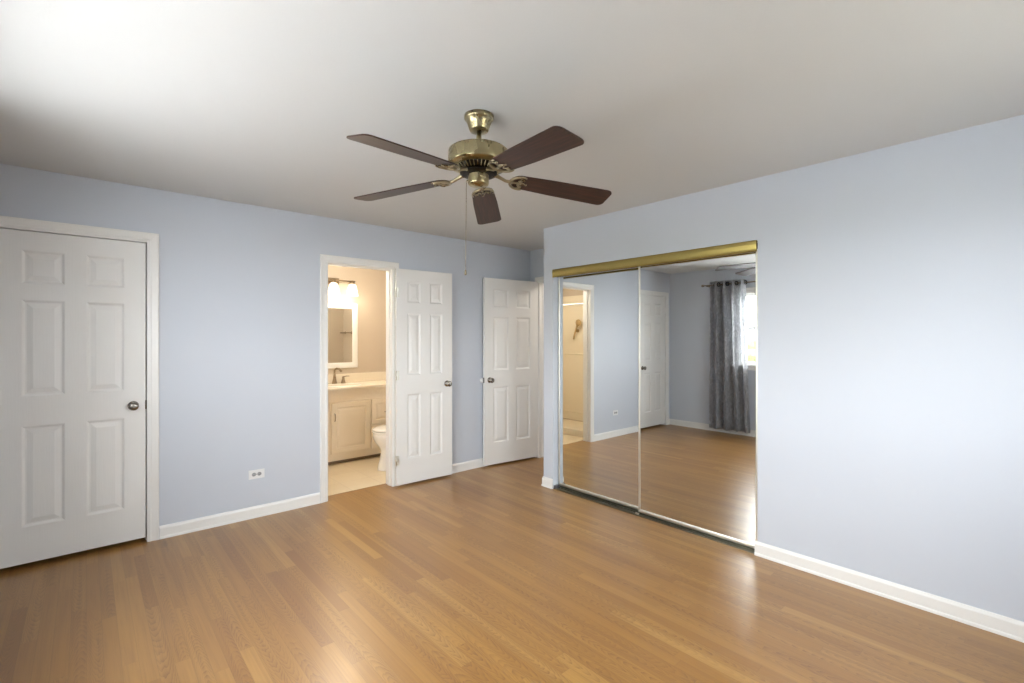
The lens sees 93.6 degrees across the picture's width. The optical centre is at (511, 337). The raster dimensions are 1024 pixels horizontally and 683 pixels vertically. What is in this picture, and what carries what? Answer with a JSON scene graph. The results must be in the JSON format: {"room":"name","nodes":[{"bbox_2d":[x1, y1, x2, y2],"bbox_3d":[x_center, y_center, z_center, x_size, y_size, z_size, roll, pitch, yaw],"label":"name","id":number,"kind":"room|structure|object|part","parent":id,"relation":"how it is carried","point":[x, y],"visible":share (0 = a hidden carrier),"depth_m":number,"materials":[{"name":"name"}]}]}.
{"room":"empty bedroom","nodes":[
{"label":"empty bedroom","id":0,"kind":"room"},
{"bbox_2d":[0,163,529,525],"bbox_3d":[-1.510,0.187,4.269,4.770,2.440,0.100,0,0,-42],"label":"wall","id":1,"kind":"structure","parent":0,"point":[239,283],"depth_m":3.69,"materials":[{"name":"blue paint"}]},
{"bbox_2d":[0,228,146,568],"bbox_3d":[-2.782,0.363,3.065,0.725,2.024,0.098,0,0,-42],"label":"door","id":2,"kind":"structure","parent":1,"relation":"in","point":[73,404],"depth_m":3.05,"materials":[{"name":"white paint"}]},
{"bbox_3d":[-2.554,0.463,3.244,0.062,0.062,0.062,0,0,-42],"label":"knob","id":3,"kind":"part","parent":2,"relation":"part of","materials":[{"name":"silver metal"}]},
{"bbox_2d":[0,216,158,541],"bbox_3d":[-2.823,0.342,3.112,0.863,2.130,0.141,0,0,-42],"label":"door frame","id":4,"kind":"structure","parent":1,"relation":"attached to","point":[151,240],"depth_m":3.33,"materials":[{"name":"white paint"}]},
{"bbox_2d":[159,492,319,538],"bbox_3d":[-2.044,1.362,3.718,1.105,0.090,0.016,0,0,-42],"label":"baseboard","id":5,"kind":"structure","parent":1,"relation":"attached to","point":[202,523],"depth_m":3.66,"materials":[{"name":"white paint"}]},
{"bbox_2d":[248,468,264,479],"bbox_3d":[-1.999,1.069,3.763,0.114,0.070,0.009,0,0,-42],"label":"wall outlet","id":6,"kind":"object","parent":1,"relation":"attached to","point":[259,473],"visible":1,"depth_m":3.76,"materials":[{"name":"white plastic"}]},
{"bbox_2d":[320,254,398,502],"bbox_3d":[-1.393,0.348,4.376,0.740,2.118,0.138,0,0,-42],"label":"door frame","id":7,"kind":"structure","parent":1,"relation":"attached to","point":[325,260],"depth_m":4.39,"materials":[{"name":"white paint"}]},
{"bbox_2d":[395,268,451,484],"bbox_3d":[-0.860,0.369,4.704,0.618,2.036,0.160,0,0,-38],"label":"door","id":8,"kind":"structure","parent":1,"relation":"in","point":[423,299],"depth_m":4.68,"materials":[{"name":"white paint"}]},
{"bbox_3d":[-0.636,0.463,4.817,0.062,0.062,0.062,0,0,-38],"label":"knob","id":9,"kind":"part","parent":8,"relation":"part of","materials":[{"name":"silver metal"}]},
{"bbox_2d":[399,458,492,485],"bbox_3d":[-0.427,1.362,5.150,1.741,0.090,0.016,0,0,-42],"label":"baseboard","id":10,"kind":"structure","parent":1,"relation":"attached to","point":[463,466],"depth_m":5.10,"materials":[{"name":"white paint"}]},
{"bbox_2d":[483,278,537,465],"bbox_3d":[0.004,0.369,5.426,0.759,2.036,0.160,0,0,-35],"label":"door","id":11,"kind":"structure","parent":1,"relation":"in","point":[510,307],"depth_m":5.38,"materials":[{"name":"white paint"}]},
{"bbox_3d":[-0.225,0.463,5.207,0.062,0.062,0.062,0,0,-35],"label":"knob","id":12,"kind":"part","parent":11,"relation":"part of","materials":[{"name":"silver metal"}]},
{"bbox_2d":[328,265,385,373],"bbox_3d":[-2.544,0.187,5.521,2.610,2.440,0.100,0,0,-42],"label":"wall","id":13,"kind":"structure","parent":0,"point":[370,284],"depth_m":6.09,"materials":[{"name":"beige paint"}]},
{"bbox_2d":[328,303,357,368],"bbox_3d":[-2.171,-0.023,5.770,0.658,0.790,0.022,0,0,-42],"label":"wall mirror","id":14,"kind":"object","parent":13,"relation":"attached to","point":[342,317],"visible":0.63,"depth_m":5.86,"materials":[{"name":"beige mirror"}]},
{"bbox_3d":[-2.174,-0.023,5.773,0.532,0.664,0.006,0,0,-42],"label":"mirror pane","id":15,"kind":"part","parent":14,"relation":"part of","materials":[{"name":"clear glass"}]},
{"bbox_2d":[328,277,357,296],"bbox_3d":[-2.124,-0.612,5.712,0.594,0.213,0.171,0,0,-42],"label":"vanity light","id":16,"kind":"object","parent":13,"relation":"attached to","point":[333,289],"visible":0.69,"depth_m":5.78,"materials":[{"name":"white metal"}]},
{"bbox_3d":[-2.174,-0.678,5.770,0.200,0.080,0.018,0,0,-42],"label":"plate","id":17,"kind":"part","parent":16,"relation":"part of","materials":[{"name":"brown metal"}]},
{"bbox_3d":[-2.114,-0.577,5.701,0.142,0.144,0.142,0,0,-42],"label":"lamp shade","id":18,"kind":"part","parent":16,"relation":"part of","materials":[{"name":"white glass"}]},
{"bbox_3d":[-1.945,-0.577,5.851,0.142,0.144,0.142,0,0,-42],"label":"lamp shade","id":19,"kind":"part","parent":16,"relation":"part of","materials":[{"name":"white glass"}]},
{"bbox_2d":[328,371,385,382],"bbox_3d":[-2.164,0.495,5.776,1.498,0.108,0.018,0,0,-42],"label":"backsplash","id":20,"kind":"structure","parent":13,"relation":"attached to","point":[367,376],"depth_m":6.00,"materials":[{"name":"stone"}]},
{"bbox_2d":[0,0,1023,250],"bbox_3d":[-0.013,-1.083,3.382,5.935,0.100,6.700,0,0,-42],"label":"ceiling","id":21,"kind":"structure","parent":0,"point":[251,102],"depth_m":2.02,"materials":[{"name":"paint"}]},
{"bbox_2d":[346,109,611,274],"bbox_3d":[-0.153,-0.663,2.200,1.272,0.745,1.262,2,-2,-42],"label":"ceiling fan","id":22,"kind":"object","parent":21,"relation":"hanging from","point":[478,160],"visible":1,"depth_m":2.17,"materials":[{"name":"brown wood"}]},
{"bbox_3d":[-0.539,-0.723,2.375,0.505,0.063,0.142,0,-1,20],"label":"fan blade","id":23,"kind":"part","parent":22,"relation":"part of","materials":[{"name":"brown wood"}]},
{"bbox_3d":[-0.406,-0.733,1.914,0.142,0.052,0.506,0,0,38],"label":"fan blade","id":24,"kind":"part","parent":22,"relation":"part of","materials":[{"name":"brown wood"}]},
{"bbox_3d":[-0.209,-0.521,2.231,0.012,0.425,0.012,2,-2,-42],"label":"pull chain","id":25,"kind":"part","parent":22,"relation":"part of","materials":[{"name":"gold metal"}]},
{"bbox_2d":[457,158,498,173],"bbox_3d":[-0.156,-0.780,2.237,0.218,0.032,0.218,2,-2,-42],"label":"vent grille","id":26,"kind":"object","parent":22,"relation":"attached to","point":[468,165],"depth_m":2.16,"materials":[{"name":"gold metal"}]},
{"bbox_3d":[-0.156,-0.762,2.236,0.172,0.017,0.172,2,-2,-42],"label":"rotor plate","id":27,"kind":"part","parent":22,"relation":"part of","materials":[{"name":"black metal"}]},
{"bbox_3d":[-0.142,-0.715,2.643,0.142,0.063,0.505,0,-1,2],"label":"fan blade","id":28,"kind":"part","parent":22,"relation":"part of","materials":[{"name":"brown wood"}]},
{"bbox_3d":[0.072,-0.730,1.898,0.142,0.063,0.505,1,-2,-34],"label":"fan blade","id":29,"kind":"part","parent":22,"relation":"part of","materials":[{"name":"brown wood"}]},
{"bbox_3d":[0.236,-0.719,2.348,0.505,0.063,0.142,1,-1,-16],"label":"fan blade","id":30,"kind":"part","parent":22,"relation":"part of","materials":[{"name":"brown wood"}]},
{"bbox_2d":[0,456,1023,682],"bbox_3d":[-0.006,1.446,3.374,5.935,0.082,6.680,0,0,-42],"label":"floor","id":31,"kind":"structure","parent":0,"point":[490,573],"depth_m":2.51,"materials":[{"name":"brown wood"}]},
{"bbox_2d":[328,386,385,464],"bbox_3d":[-1.983,0.991,5.571,1.498,0.832,0.566,0,0,-42],"label":"bathroom vanity","id":32,"kind":"object","parent":31,"relation":"on","point":[353,414],"visible":0.32,"depth_m":5.43,"materials":[{"name":"beige paint"}]},
{"bbox_3d":[-2.175,0.998,5.074,0.490,0.558,0.019,0,0,-42],"label":"door","id":33,"kind":"part","parent":32,"relation":"part of","materials":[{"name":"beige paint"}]},
{"bbox_3d":[-1.806,0.998,5.401,0.453,0.558,0.019,0,0,-42],"label":"door","id":34,"kind":"part","parent":32,"relation":"part of","materials":[{"name":"beige paint"}]},
{"bbox_2d":[328,371,385,390],"bbox_3d":[-1.971,0.508,5.558,1.498,0.134,0.601,0,0,-42],"label":"countertop","id":35,"kind":"structure","parent":32,"relation":"on","point":[367,379],"depth_m":5.87,"materials":[{"name":"stone"}]},
{"bbox_2d":[332,368,346,383],"bbox_3d":[-2.079,0.452,5.674,0.357,0.194,0.141,0,0,-42],"label":"faucet","id":36,"kind":"object","parent":35,"relation":"on","point":[334,381],"visible":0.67,"depth_m":5.69,"materials":[{"name":"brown metal"}]},
{"bbox_3d":[-2.065,0.452,5.687,0.148,0.194,0.063,0,0,21],"label":"spout","id":37,"kind":"part","parent":36,"relation":"part of","materials":[{"name":"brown metal"}]},
{"bbox_3d":[-1.453,1.147,5.713,0.460,0.260,0.019,0,0,-42],"label":"drawer","id":38,"kind":"part","parent":32,"relation":"part of","materials":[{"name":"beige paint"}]},
{"bbox_3d":[-1.453,0.861,5.713,0.460,0.283,0.019,0,0,-42],"label":"drawer","id":39,"kind":"part","parent":32,"relation":"part of","materials":[{"name":"beige paint"}]},
{"bbox_2d":[372,425,385,470],"bbox_3d":[-1.187,1.020,5.274,0.703,0.775,0.436,0,0,-42],"label":"toilet","id":40,"kind":"object","parent":31,"relation":"on","point":[379,432],"visible":0.26,"depth_m":5.05,"materials":[{"name":"white ceramic"}]},
{"bbox_3d":[-1.242,1.002,5.225,0.557,0.023,0.384,0,0,-42],"label":"seat","id":41,"kind":"part","parent":40,"relation":"part of","materials":[{"name":"white ceramic"}]},
{"bbox_3d":[-1.242,0.971,5.225,0.557,0.030,0.388,0,0,-42],"label":"lid","id":42,"kind":"part","parent":40,"relation":"part of","materials":[{"name":"white ceramic"}]},
{"bbox_2d":[553,484,754,553],"bbox_3d":[1.019,1.389,3.821,0.092,0.035,1.813,0,0,-42],"label":"floor track","id":43,"kind":"object","parent":31,"relation":"on","point":[626,509],"visible":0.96,"depth_m":3.76,"materials":[{"name":"metal"}]},
{"bbox_2d":[558,267,637,509],"bbox_3d":[0.757,0.404,4.154,0.020,1.963,0.960,0,0,-42],"label":"mirror door","id":44,"kind":"structure","parent":43,"relation":"on","point":[598,311],"depth_m":4.14,"materials":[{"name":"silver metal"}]},
{"bbox_2d":[638,249,757,548],"bbox_3d":[1.308,0.404,3.476,0.020,1.963,0.909,0,0,-42],"label":"mirror door","id":45,"kind":"structure","parent":43,"relation":"on","point":[698,318],"depth_m":3.44,"materials":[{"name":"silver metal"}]},
{"bbox_2d":[530,248,543,281],"bbox_3d":[0.607,0.187,5.386,0.120,2.440,1.033,0,0,-42],"label":"wall","id":46,"kind":"structure","parent":0,"point":[536,256],"depth_m":5.66,"materials":[{"name":"blue paint"}]},
{"bbox_2d":[535,276,543,457],"bbox_3d":[0.602,0.350,5.381,0.138,2.114,0.860,0,0,-42],"label":"door frame","id":47,"kind":"structure","parent":46,"relation":"attached to","point":[540,280],"depth_m":5.63,"materials":[{"name":"white paint"}]},
{"bbox_2d":[544,115,1023,621],"bbox_3d":[1.886,0.187,3.311,0.715,2.440,3.977,0,0,-42],"label":"wall","id":48,"kind":"structure","parent":0,"point":[891,278],"depth_m":2.63,"materials":[{"name":"blue paint"}]},
{"bbox_2d":[541,476,552,488],"bbox_3d":[0.598,1.362,4.755,0.731,0.090,0.139,0,0,-42],"label":"baseboard","id":49,"kind":"structure","parent":48,"relation":"attached to","point":[547,482],"depth_m":4.51,"materials":[{"name":"white paint"}]},
{"bbox_2d":[552,240,757,277],"bbox_3d":[1.013,-0.593,3.815,0.105,0.074,1.815,0,0,-42],"label":"header track","id":50,"kind":"object","parent":48,"relation":"attached to","point":[748,246],"visible":0.86,"depth_m":3.61,"materials":[{"name":"gold metal"}]},
{"bbox_2d":[754,541,1023,642],"bbox_3d":[2.202,1.362,2.403,0.016,0.090,1.899,0,0,-42],"label":"baseboard","id":51,"kind":"structure","parent":48,"relation":"attached to","point":[992,622],"depth_m":2.55,"materials":[{"name":"white paint"}]}
]}

